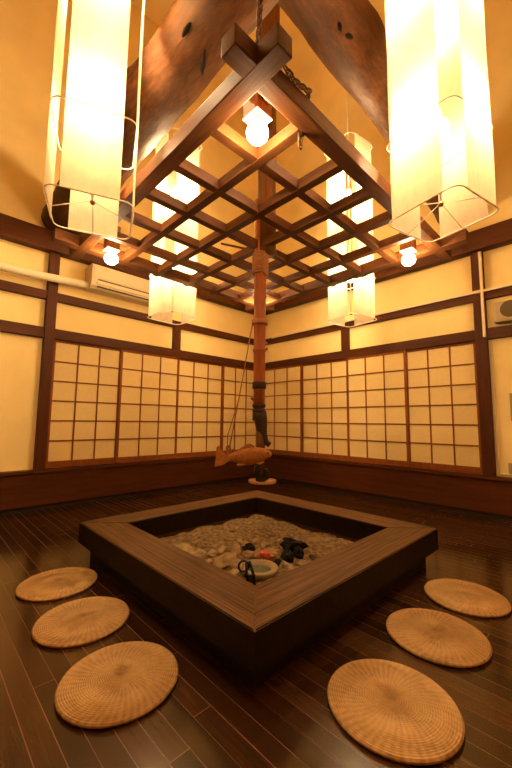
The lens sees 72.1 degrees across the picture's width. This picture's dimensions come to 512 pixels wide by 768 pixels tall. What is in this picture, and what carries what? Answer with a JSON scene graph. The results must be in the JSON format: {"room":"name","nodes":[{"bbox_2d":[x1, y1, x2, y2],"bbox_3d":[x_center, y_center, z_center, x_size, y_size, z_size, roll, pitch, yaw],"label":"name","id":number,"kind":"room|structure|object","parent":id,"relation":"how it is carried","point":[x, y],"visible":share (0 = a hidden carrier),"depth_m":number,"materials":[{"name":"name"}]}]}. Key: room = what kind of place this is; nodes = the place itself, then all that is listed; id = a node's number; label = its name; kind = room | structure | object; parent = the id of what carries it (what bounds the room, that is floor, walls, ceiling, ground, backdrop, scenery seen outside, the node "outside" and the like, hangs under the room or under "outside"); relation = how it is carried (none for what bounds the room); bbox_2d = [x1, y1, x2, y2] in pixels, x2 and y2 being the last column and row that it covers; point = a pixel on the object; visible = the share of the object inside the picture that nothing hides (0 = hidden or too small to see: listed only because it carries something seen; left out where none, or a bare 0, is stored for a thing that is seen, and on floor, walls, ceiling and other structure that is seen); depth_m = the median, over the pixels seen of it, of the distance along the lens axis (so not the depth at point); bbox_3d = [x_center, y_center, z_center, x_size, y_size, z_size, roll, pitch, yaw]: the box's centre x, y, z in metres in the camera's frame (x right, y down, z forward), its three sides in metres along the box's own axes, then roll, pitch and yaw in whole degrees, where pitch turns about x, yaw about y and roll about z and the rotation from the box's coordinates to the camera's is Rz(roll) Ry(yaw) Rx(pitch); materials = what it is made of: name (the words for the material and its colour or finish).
{"room":"japanese hearth room","nodes":[
{"label":"japanese hearth room","id":0,"kind":"room"},
{"bbox_2d":[0,0,257,471],"bbox_3d":[-2.303,-2.032,4.195,6.800,6.780,0.140,6,-8,-44],"label":"wall","id":1,"kind":"structure","parent":0,"point":[27,27],"depth_m":4.02,"materials":[{"name":"beige paint"}]},
{"bbox_2d":[0,319,44,337],"bbox_3d":[-3.441,-0.691,2.814,3.073,0.115,0.060,6,-8,-44],"label":"timber","id":2,"kind":"structure","parent":1,"relation":"attached to","point":[6,326],"depth_m":3.71,"materials":[{"name":"brown wood"}]},
{"bbox_2d":[0,279,46,299],"bbox_3d":[-3.436,-1.114,2.859,3.073,0.095,0.060,6,-8,-44],"label":"timber","id":3,"kind":"structure","parent":1,"relation":"attached to","point":[7,286],"depth_m":3.75,"materials":[{"name":"brown wood"}]},
{"bbox_2d":[33,252,60,469],"bbox_3d":[-2.301,-0.285,3.880,0.102,2.403,0.072,6,-8,-44],"label":"timber","id":4,"kind":"structure","parent":1,"relation":"attached to","point":[41,435],"depth_m":3.84,"materials":[{"name":"brown wood"}]},
{"bbox_2d":[84,263,149,306],"bbox_3d":[-1.622,-1.225,4.508,1.000,0.285,0.252,6,-8,-44],"label":"air conditioner","id":5,"kind":"object","parent":1,"relation":"attached to","point":[104,281],"visible":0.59,"depth_m":4.31,"materials":[{"name":"white plastic"}]},
{"bbox_2d":[0,213,253,314],"bbox_3d":[-2.195,-1.585,4.075,6.460,0.225,0.120,6,-8,-44],"label":"timber","id":6,"kind":"structure","parent":1,"relation":"attached to","point":[12,229],"depth_m":3.90,"materials":[{"name":"brown wood"}]},
{"bbox_2d":[0,456,256,514],"bbox_3d":[-2.249,1.123,3.772,6.400,0.418,0.105,6,-8,-44],"label":"baseboard","id":7,"kind":"structure","parent":1,"relation":"attached to","point":[21,490],"depth_m":4.18,"materials":[{"name":"brown wood"}]},
{"bbox_2d":[45,340,120,467],"bbox_3d":[-2.000,0.237,4.149,0.787,1.420,0.020,6,-8,-44],"label":"screen","id":8,"kind":"object","parent":7,"relation":"on","point":[82,426],"visible":0.87,"depth_m":4.12,"materials":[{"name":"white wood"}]},
{"bbox_2d":[115,349,179,462],"bbox_3d":[-1.412,0.299,4.683,0.854,1.420,0.020,6,-8,-44],"label":"screen","id":9,"kind":"object","parent":7,"relation":"on","point":[147,414],"visible":1,"depth_m":4.66,"materials":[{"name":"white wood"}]},
{"bbox_2d":[176,358,221,457],"bbox_3d":[-0.837,0.368,5.272,0.844,1.420,0.020,6,-8,-44],"label":"screen","id":10,"kind":"object","parent":7,"relation":"on","point":[200,383],"visible":0.81,"depth_m":5.26,"materials":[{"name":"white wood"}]},
{"bbox_2d":[221,365,255,454],"bbox_3d":[-0.256,0.429,5.799,0.778,1.420,0.020,6,-8,-44],"label":"screen","id":11,"kind":"object","parent":7,"relation":"on","point":[244,432],"visible":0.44,"depth_m":5.76,"materials":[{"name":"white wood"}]},
{"bbox_2d":[55,329,253,368],"bbox_3d":[-1.120,-0.430,5.055,3.195,0.115,0.060,6,-8,-44],"label":"timber","id":12,"kind":"structure","parent":1,"relation":"attached to","point":[63,335],"depth_m":4.65,"materials":[{"name":"brown wood"}]},
{"bbox_2d":[57,293,253,344],"bbox_3d":[-1.116,-0.853,5.100,3.195,0.095,0.060,6,-8,-44],"label":"timber","id":13,"kind":"structure","parent":1,"relation":"attached to","point":[62,298],"depth_m":4.63,"materials":[{"name":"brown wood"}]},
{"bbox_2d":[172,327,180,349],"bbox_3d":[-1.143,-0.649,5.057,0.110,0.320,0.055,6,-8,-44],"label":"timber","id":14,"kind":"structure","parent":1,"relation":"attached to","point":[176,332],"depth_m":5.03,"materials":[{"name":"brown wood"}]},
{"bbox_2d":[0,479,511,767],"bbox_3d":[-0.016,1.160,1.455,6.800,0.100,6.800,6,-8,-44],"label":"floor","id":15,"kind":"structure","parent":0,"point":[210,718],"depth_m":1.34,"materials":[{"name":"brown wood"}]},
{"bbox_2d":[15,567,97,601],"bbox_3d":[-1.141,1.147,2.035,0.412,0.026,0.412,4,-7,-26],"label":"cushion","id":16,"kind":"object","parent":15,"relation":"on","point":[60,583],"visible":1,"depth_m":1.99,"materials":[{"name":"beige wicker"}]},
{"bbox_2d":[31,596,128,647],"bbox_3d":[-0.818,1.111,1.665,0.412,0.026,0.412,-1,-6,15],"label":"cushion","id":17,"kind":"object","parent":15,"relation":"on","point":[83,621],"visible":1,"depth_m":1.62,"materials":[{"name":"beige wicker"}]},
{"bbox_2d":[55,641,178,728],"bbox_3d":[-0.497,1.074,1.287,0.417,0.026,0.417,5,-8,-37],"label":"cushion","id":18,"kind":"object","parent":15,"relation":"on","point":[118,684],"visible":1,"depth_m":1.24,"materials":[{"name":"beige wicker"}]},
{"bbox_2d":[78,490,437,689],"bbox_3d":[0.002,1.088,2.399,1.722,0.243,1.749,6,-8,-44],"label":"hearth","id":19,"kind":"object","parent":15,"relation":"on","point":[255,632],"visible":0.94,"depth_m":1.72,"materials":[{"name":"brown wood"}]},
{"bbox_2d":[160,514,353,585],"bbox_3d":[0.002,1.128,2.395,1.242,0.156,1.269,6,-8,-44],"label":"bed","id":20,"kind":"object","parent":19,"relation":"in","point":[263,528],"visible":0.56,"depth_m":2.58,"materials":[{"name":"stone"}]},
{"bbox_2d":[175,542,194,555],"bbox_3d":[-0.461,1.060,2.237,0.122,0.085,0.216,3,-7,-25],"label":"lump","id":21,"kind":"object","parent":20,"relation":"on","point":[186,547],"visible":0.43,"depth_m":2.22,"materials":[{"name":"beige stone"}]},
{"bbox_2d":[193,548,205,556],"bbox_3d":[-0.365,1.063,2.205,0.082,0.062,0.097,-3,-7,31],"label":"lump","id":22,"kind":"object","parent":20,"relation":"on","point":[198,552],"visible":0.66,"depth_m":2.19,"materials":[{"name":"beige stone"}]},
{"bbox_2d":[206,549,217,557],"bbox_3d":[-0.272,1.036,2.143,0.075,0.058,0.076,6,-8,-44],"label":"lump","id":23,"kind":"object","parent":20,"relation":"on","point":[212,553],"visible":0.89,"depth_m":2.13,"materials":[{"name":"beige stone"}]},
{"bbox_2d":[216,546,226,553],"bbox_3d":[-0.215,1.047,2.213,0.084,0.064,0.079,6,-8,-44],"label":"lump","id":24,"kind":"object","parent":20,"relation":"on","point":[222,549],"visible":0.66,"depth_m":2.19,"materials":[{"name":"beige stone"}]},
{"bbox_2d":[213,552,236,569],"bbox_3d":[-0.175,1.018,1.994,0.164,0.120,0.108,3,-6,-18],"label":"lump","id":25,"kind":"object","parent":20,"relation":"on","point":[223,561],"visible":0.52,"depth_m":1.97,"materials":[{"name":"beige stone"}]},
{"bbox_2d":[227,569,239,576],"bbox_3d":[-0.123,1.020,1.877,0.074,0.064,0.098,-1,-6,18],"label":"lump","id":26,"kind":"object","parent":20,"relation":"on","point":[236,572],"visible":0.43,"depth_m":1.86,"materials":[{"name":"beige stone"}]},
{"bbox_2d":[227,541,241,554],"bbox_3d":[-0.139,1.065,2.228,0.098,0.142,0.116,3,-7,-22],"label":"lump","id":27,"kind":"object","parent":20,"relation":"on","point":[234,547],"visible":0.59,"depth_m":2.20,"materials":[{"name":"beige stone"}]},
{"bbox_2d":[229,559,243,569],"bbox_3d":[-0.093,1.006,1.940,0.108,0.079,0.091,-3,-7,29],"label":"lump","id":28,"kind":"object","parent":20,"relation":"on","point":[233,564],"visible":0.62,"depth_m":1.92,"materials":[{"name":"beige stone"}]},
{"bbox_2d":[240,541,248,551],"bbox_3d":[-0.066,1.073,2.304,0.096,0.086,0.080,0,-6,2],"label":"lump","id":29,"kind":"object","parent":20,"relation":"on","point":[243,543],"visible":0.27,"depth_m":2.30,"materials":[{"name":"beige stone"}]},
{"bbox_2d":[238,560,255,585],"bbox_3d":[-0.044,0.974,1.795,0.102,0.141,0.040,-2,-7,25],"label":"tongs","id":30,"kind":"object","parent":20,"relation":"on","point":[248,564],"visible":0.91,"depth_m":1.79,"materials":[{"name":"black metal"}]},
{"bbox_2d":[241,550,254,558],"bbox_3d":[-0.044,1.046,2.151,0.073,0.065,0.091,6,-8,-44],"label":"lump","id":31,"kind":"object","parent":20,"relation":"on","point":[249,554],"visible":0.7,"depth_m":2.13,"materials":[{"name":"beige stone"}]},
{"bbox_2d":[242,543,255,550],"bbox_3d":[-0.041,1.042,2.229,0.108,0.074,0.049,-4,-8,40],"label":"charcoal","id":32,"kind":"object","parent":20,"relation":"on","point":[249,546],"visible":0.58,"depth_m":2.22},
{"bbox_2d":[252,538,259,542],"bbox_3d":[-0.001,1.102,2.466,0.054,0.038,0.060,1,-6,-3],"label":"lump","id":33,"kind":"object","parent":20,"relation":"on","point":[255,540],"visible":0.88,"depth_m":2.45,"materials":[{"name":"beige stone"}]},
{"bbox_2d":[254,548,261,558],"bbox_3d":[0.019,1.040,2.151,0.075,0.070,0.071,1,-6,-6],"label":"lump","id":34,"kind":"object","parent":20,"relation":"on","point":[258,550],"visible":0.48,"depth_m":2.13,"materials":[{"name":"beige stone"}]},
{"bbox_2d":[241,559,277,580],"bbox_3d":[0.016,1.018,1.915,0.212,0.052,0.212,6,-8,-44],"label":"ceramic dish","id":35,"kind":"object","parent":20,"relation":"on","point":[263,569],"visible":0.77,"depth_m":1.90,"materials":[{"name":"beige ceramic"}]},
{"bbox_2d":[260,541,268,548],"bbox_3d":[0.051,1.073,2.328,0.072,0.057,0.065,4,-7,-31],"label":"lump","id":36,"kind":"object","parent":20,"relation":"on","point":[263,545],"visible":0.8,"depth_m":2.31,"materials":[{"name":"beige stone"}]},
{"bbox_2d":[257,549,273,559],"bbox_3d":[0.057,1.014,2.083,0.106,0.069,0.050,0,-6,8],"label":"ember","id":37,"kind":"object","parent":20,"relation":"on","point":[264,553],"visible":0.88,"depth_m":2.07},
{"bbox_2d":[264,547,278,560],"bbox_3d":[0.094,1.024,2.102,0.089,0.090,0.096,0,-6,4],"label":"lump","id":38,"kind":"object","parent":20,"relation":"on","point":[272,551],"visible":0.64,"depth_m":2.08,"materials":[{"name":"beige stone"}]},
{"bbox_2d":[272,558,280,565],"bbox_3d":[0.123,1.031,2.021,0.084,0.056,0.044,6,-8,-44],"label":"charcoal","id":39,"kind":"object","parent":20,"relation":"on","point":[277,561],"visible":0.56,"depth_m":2.01},
{"bbox_2d":[278,560,288,568],"bbox_3d":[0.160,1.037,2.001,0.067,0.066,0.059,-1,-6,14],"label":"lump","id":40,"kind":"object","parent":20,"relation":"on","point":[283,563],"visible":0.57,"depth_m":1.99,"materials":[{"name":"beige stone"}]},
{"bbox_2d":[280,548,294,562],"bbox_3d":[0.187,1.016,2.083,0.086,0.102,0.110,0,-6,8],"label":"charcoal","id":41,"kind":"object","parent":20,"relation":"on","point":[287,555],"visible":0.89,"depth_m":2.05},
{"bbox_2d":[285,563,293,570],"bbox_3d":[0.192,1.036,1.977,0.057,0.050,0.102,-1,-6,10],"label":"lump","id":42,"kind":"object","parent":20,"relation":"on","point":[288,567],"visible":0.66,"depth_m":1.96,"materials":[{"name":"beige stone"}]},
{"bbox_2d":[279,537,308,552],"bbox_3d":[0.246,1.049,2.284,0.189,0.097,0.068,0,-6,3],"label":"charcoal","id":43,"kind":"object","parent":20,"relation":"on","point":[288,542],"visible":0.8,"depth_m":2.27},
{"bbox_2d":[293,546,303,558],"bbox_3d":[0.264,1.036,2.149,0.071,0.090,0.074,6,-8,-44],"label":"charcoal","id":44,"kind":"object","parent":20,"relation":"on","point":[298,553],"visible":0.95,"depth_m":2.13},
{"bbox_2d":[296,560,305,566],"bbox_3d":[0.268,1.039,2.022,0.071,0.058,0.068,2,-6,-12],"label":"lump","id":45,"kind":"object","parent":20,"relation":"on","point":[299,563],"visible":0.52,"depth_m":2.01,"materials":[{"name":"beige stone"}]},
{"bbox_2d":[309,554,319,560],"bbox_3d":[0.362,1.071,2.150,0.061,0.059,0.102,6,-8,-44],"label":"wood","id":46,"kind":"object","parent":20,"relation":"on","point":[312,557],"visible":0.49,"depth_m":2.14,"materials":[{"name":"brown wood"}]},
{"bbox_2d":[327,659,464,764],"bbox_3d":[0.457,1.073,1.187,0.425,0.026,0.425,-1,-6,13],"label":"cushion","id":47,"kind":"object","parent":15,"relation":"on","point":[393,710],"visible":1,"depth_m":1.14,"materials":[{"name":"beige wicker"}]},
{"bbox_2d":[386,608,491,667],"bbox_3d":[0.805,1.118,1.575,0.420,0.026,0.420,2,-6,-14],"label":"cushion","id":48,"kind":"object","parent":15,"relation":"on","point":[437,637],"visible":1,"depth_m":1.53,"materials":[{"name":"beige wicker"}]},
{"bbox_2d":[424,578,510,617],"bbox_3d":[1.144,1.158,1.923,0.409,0.026,0.409,3,-7,-26],"label":"cushion","id":49,"kind":"object","parent":15,"relation":"on","point":[468,598],"visible":1,"depth_m":1.88,"materials":[{"name":"beige wicker"}]},
{"bbox_2d":[130,0,384,81],"bbox_3d":[0.053,-5.681,2.181,6.800,0.100,6.800,6,-8,-44],"label":"ceiling","id":50,"kind":"structure","parent":0,"point":[304,61],"depth_m":5.37,"materials":[{"name":"paint"}]},
{"bbox_2d":[43,0,144,239],"bbox_3d":[-0.784,-3.230,1.989,0.384,4.832,0.384,3,-7,-23],"label":"paper lantern","id":51,"kind":"object","parent":50,"relation":"hanging from","point":[91,158],"visible":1,"depth_m":1.63,"materials":[{"name":"white paper"}]},
{"bbox_2d":[147,118,201,324],"bbox_3d":[-0.797,-3.048,3.709,0.384,4.832,0.384,-5,-8,44],"label":"paper lantern","id":52,"kind":"object","parent":50,"relation":"hanging from","point":[166,296],"visible":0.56,"depth_m":3.43,"materials":[{"name":"white paper"}]},
{"bbox_2d":[215,4,279,481],"bbox_3d":[-0.035,-2.423,2.776,0.433,6.256,0.177,0,-6,1],"label":"hook","id":53,"kind":"object","parent":50,"relation":"hanging from","point":[248,454],"visible":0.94,"depth_m":2.52,"materials":[{"name":"brown wood"}]},
{"bbox_2d":[249,478,275,484],"bbox_3d":[0.044,0.675,2.443,0.192,0.018,0.192,6,-8,-44],"label":"round tray","id":54,"kind":"object","parent":53,"relation":"hanging from","point":[269,481],"visible":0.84,"depth_m":2.38,"materials":[{"name":"brown wood"}]},
{"bbox_2d":[324,91,376,326],"bbox_3d":[0.966,-3.027,3.737,0.384,4.832,0.384,5,-7,-34],"label":"paper lantern","id":55,"kind":"object","parent":50,"relation":"hanging from","point":[364,291],"visible":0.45,"depth_m":3.46,"materials":[{"name":"white paper"}]},
{"bbox_2d":[385,0,498,242],"bbox_3d":[0.932,-3.214,1.978,0.384,4.832,0.384,4,-7,-31],"label":"paper lantern","id":56,"kind":"object","parent":50,"relation":"hanging from","point":[441,128],"visible":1,"depth_m":1.70,"materials":[{"name":"white paper"}]},
{"bbox_2d":[265,0,511,476],"bbox_3d":[2.455,-1.997,4.074,0.140,6.780,6.660,6,-8,-44],"label":"wall","id":57,"kind":"structure","parent":0,"point":[452,278],"depth_m":4.38,"materials":[{"name":"beige paint"}]},
{"bbox_2d":[341,328,349,350],"bbox_3d":[1.271,-0.630,5.000,0.055,0.320,0.110,6,-8,-44],"label":"timber","id":58,"kind":"structure","parent":57,"relation":"attached to","point":[345,332],"depth_m":4.97,"materials":[{"name":"brown wood"}]},
{"bbox_2d":[265,295,472,344],"bbox_3d":[1.253,-0.835,5.038,0.060,0.095,3.269,6,-8,-44],"label":"timber","id":59,"kind":"structure","parent":57,"relation":"attached to","point":[464,300],"depth_m":4.51,"materials":[{"name":"brown wood"}]},
{"bbox_2d":[265,330,474,368],"bbox_3d":[1.249,-0.413,4.993,0.060,0.115,3.269,6,-8,-44],"label":"timber","id":60,"kind":"structure","parent":57,"relation":"attached to","point":[468,336],"depth_m":4.55,"materials":[{"name":"brown wood"}]},
{"bbox_2d":[262,454,511,520],"bbox_3d":[2.286,1.161,3.703,0.105,0.418,6.400,6,-8,-44],"label":"baseboard","id":61,"kind":"structure","parent":57,"relation":"attached to","point":[467,493],"depth_m":4.19,"materials":[{"name":"brown wood"}]},
{"bbox_2d":[265,364,302,456],"bbox_3d":[0.404,0.431,5.753,0.020,1.420,0.883,6,-8,-44],"label":"screen","id":62,"kind":"object","parent":61,"relation":"on","point":[283,391],"visible":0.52,"depth_m":5.69,"materials":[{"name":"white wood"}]},
{"bbox_2d":[302,359,347,460],"bbox_3d":[1.004,0.376,5.173,0.020,1.420,0.837,6,-8,-44],"label":"screen","id":63,"kind":"object","parent":61,"relation":"on","point":[324,395],"visible":0.95,"depth_m":5.16,"materials":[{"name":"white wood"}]},
{"bbox_2d":[346,350,409,466],"bbox_3d":[1.553,0.318,4.575,0.020,1.420,0.837,6,-8,-44],"label":"screen","id":64,"kind":"object","parent":61,"relation":"on","point":[376,384],"visible":1,"depth_m":4.55,"materials":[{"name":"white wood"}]},
{"bbox_2d":[406,341,482,473],"bbox_3d":[2.117,0.266,4.032,0.020,1.420,0.780,6,-8,-44],"label":"screen","id":65,"kind":"object","parent":61,"relation":"on","point":[444,422],"visible":0.87,"depth_m":4.00,"materials":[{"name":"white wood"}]},
{"bbox_2d":[266,218,511,314],"bbox_3d":[2.329,-1.551,3.964,0.120,0.225,6.340,6,-8,-44],"label":"timber","id":66,"kind":"structure","parent":57,"relation":"attached to","point":[499,234],"depth_m":4.08,"materials":[{"name":"brown wood"}]},
{"bbox_2d":[470,250,496,476],"bbox_3d":[2.419,-0.251,3.754,0.072,2.403,0.109,6,-8,-44],"label":"timber","id":67,"kind":"structure","parent":57,"relation":"attached to","point":[481,343],"depth_m":3.71,"materials":[{"name":"brown wood"}]},
{"bbox_2d":[271,283,511,338],"bbox_3d":[2.396,-0.996,3.808,0.026,0.028,6.100,6,-8,-44],"label":"duct","id":68,"kind":"object","parent":67,"relation":"attached to","point":[508,284],"visible":1,"depth_m":4.23,"materials":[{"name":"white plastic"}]},
{"bbox_2d":[478,251,485,336],"bbox_3d":[2.419,-0.964,3.766,0.030,0.940,0.027,6,-8,-44],"label":"duct","id":69,"kind":"object","parent":67,"relation":"attached to","point":[479,253],"visible":1,"depth_m":3.75,"materials":[{"name":"white plastic"}]},
{"bbox_2d":[484,286,511,299],"bbox_3d":[3.511,-1.058,2.726,0.060,0.095,2.992,6,-8,-44],"label":"timber","id":70,"kind":"structure","parent":57,"relation":"attached to","point":[506,291],"depth_m":3.69,"materials":[{"name":"brown wood"}]},
{"bbox_2d":[486,324,511,339],"bbox_3d":[3.507,-0.635,2.681,0.060,0.115,2.992,6,-8,-44],"label":"timber","id":71,"kind":"structure","parent":57,"relation":"attached to","point":[504,331],"depth_m":3.65,"materials":[{"name":"brown wood"}]},
{"bbox_2d":[490,340,511,475],"bbox_3d":[2.544,0.227,3.609,0.020,1.398,0.178,6,-8,-44],"label":"frame","id":72,"kind":"object","parent":57,"relation":"attached to","point":[491,347],"visible":1,"depth_m":3.65,"materials":[{"name":"beige wood"}]},
{"bbox_2d":[493,299,511,323],"bbox_3d":[2.603,-0.746,3.576,0.134,0.220,0.315,6,-8,-44],"label":"wall speaker","id":73,"kind":"object","parent":57,"relation":"attached to","point":[502,311],"visible":1,"depth_m":3.59,"materials":[{"name":"beige plastic"}]},
{"bbox_2d":[500,300,511,316],"bbox_3d":[2.555,-0.763,3.542,0.014,0.172,0.172,6,-8,-44],"label":"grille","id":74,"kind":"object","parent":73,"relation":"attached to","point":[505,306],"depth_m":3.56,"materials":[{"name":"plastic"}]},
{"bbox_2d":[508,463,511,473],"bbox_3d":[2.583,0.842,3.495,0.019,0.105,0.125,6,-8,-44],"label":"wall outlet","id":75,"kind":"object","parent":57,"relation":"attached to","point":[509,464],"visible":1,"depth_m":3.52,"materials":[{"name":"beige plastic"}]},
{"bbox_2d":[509,393,511,420],"bbox_3d":[2.584,0.232,3.560,0.026,0.272,0.019,6,-8,-44],"label":"wall switch","id":76,"kind":"object","parent":57,"relation":"attached to","point":[510,394],"visible":1,"depth_m":3.55,"materials":[{"name":"beige plastic"}]},
{"bbox_3d":[2.268,-2.493,-0.586,6.660,6.780,0.200,6,-8,-44],"label":"wall","id":77,"kind":"structure","parent":0,"visible":0},
{"bbox_2d":[41,0,278,235],"bbox_3d":[0.009,-2.148,1.811,0.488,0.572,6.419,6,-8,-44],"label":"log beam","id":78,"kind":"structure","parent":77,"relation":"attached to","point":[182,57],"depth_m":2.27,"materials":[{"name":"brown wood"}]},
{"bbox_2d":[255,0,262,43],"bbox_3d":[0.033,-1.770,1.402,0.028,1.103,0.093,-5,-8,41],"label":"chain","id":79,"kind":"object","parent":78,"relation":"hanging from","point":[260,2],"visible":0.75,"depth_m":1.33,"materials":[{"name":"brown metal"}]},
{"bbox_2d":[52,22,469,311],"bbox_3d":[0.022,-1.035,2.625,2.267,0.081,2.267,6,-8,-44],"label":"lattice","id":80,"kind":"object","parent":79,"relation":"hanging from","point":[256,67],"visible":0.92,"depth_m":2.07,"materials":[{"name":"brown wood"}]},
{"bbox_2d":[103,226,120,264],"bbox_3d":[-1.129,-1.039,2.642,0.163,0.291,0.163,6,-8,-44],"label":"globe lamp","id":81,"kind":"object","parent":80,"relation":"attached to","point":[112,248],"visible":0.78,"depth_m":2.61,"materials":[{"name":"white glass"}]},
{"bbox_2d":[107,249,115,253],"bbox_3d":[-1.082,-0.989,2.636,0.060,0.022,0.060,6,-8,-44],"label":"socket","id":82,"kind":"object","parent":81,"relation":"attached to","point":[109,251],"depth_m":2.62,"materials":[{"name":"white plastic"}]},
{"bbox_2d":[221,242,244,248],"bbox_3d":[-0.159,-1.052,2.695,0.227,0.016,0.016,3,-7,-23],"label":"stick","id":83,"kind":"object","parent":80,"relation":"on","point":[225,244],"visible":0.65,"depth_m":2.68,"materials":[{"name":"brown wood"}]},
{"bbox_2d":[243,92,271,145],"bbox_3d":[0.006,-1.171,1.482,0.163,0.251,0.163,6,-8,-44],"label":"globe lamp","id":84,"kind":"object","parent":80,"relation":"attached to","point":[257,110],"visible":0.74,"depth_m":1.50,"materials":[{"name":"white glass"}]},
{"bbox_2d":[251,114,263,121],"bbox_3d":[0.007,-1.135,1.526,0.060,0.022,0.060,6,-8,-44],"label":"socket","id":85,"kind":"object","parent":84,"relation":"attached to","point":[254,117],"depth_m":1.50,"materials":[{"name":"white plastic"}]},
{"bbox_2d":[283,65,311,149],"bbox_3d":[0.184,-1.139,1.444,0.087,0.189,0.256,-2,-6,20],"label":"chain","id":86,"kind":"object","parent":80,"relation":"hanging from","point":[290,74],"visible":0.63,"depth_m":1.42,"materials":[{"name":"brown metal"}]},
{"bbox_2d":[399,232,416,265],"bbox_3d":[1.173,-1.019,2.607,0.163,0.291,0.163,6,-8,-44],"label":"globe lamp","id":87,"kind":"object","parent":80,"relation":"attached to","point":[407,248],"visible":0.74,"depth_m":2.57,"materials":[{"name":"white glass"}]},
{"bbox_3d":[-2.368,-2.525,-0.446,0.200,6.780,6.460,6,-8,-44],"label":"wall","id":88,"kind":"structure","parent":0,"visible":0},
{"bbox_2d":[0,262,88,288],"bbox_3d":[-3.225,-1.284,2.949,3.472,0.126,0.086,6,-8,-44],"label":"pipe cover","id":89,"kind":"object","parent":88,"relation":"attached to","point":[6,267],"visible":1,"depth_m":3.80,"materials":[{"name":"white plastic"}]},
{"bbox_2d":[277,0,439,223],"bbox_3d":[-0.008,-2.443,1.892,6.441,0.767,0.460,6,-8,-43],"label":"log beam","id":90,"kind":"structure","parent":88,"relation":"attached to","point":[348,37],"depth_m":2.48,"materials":[{"name":"brown wood"}]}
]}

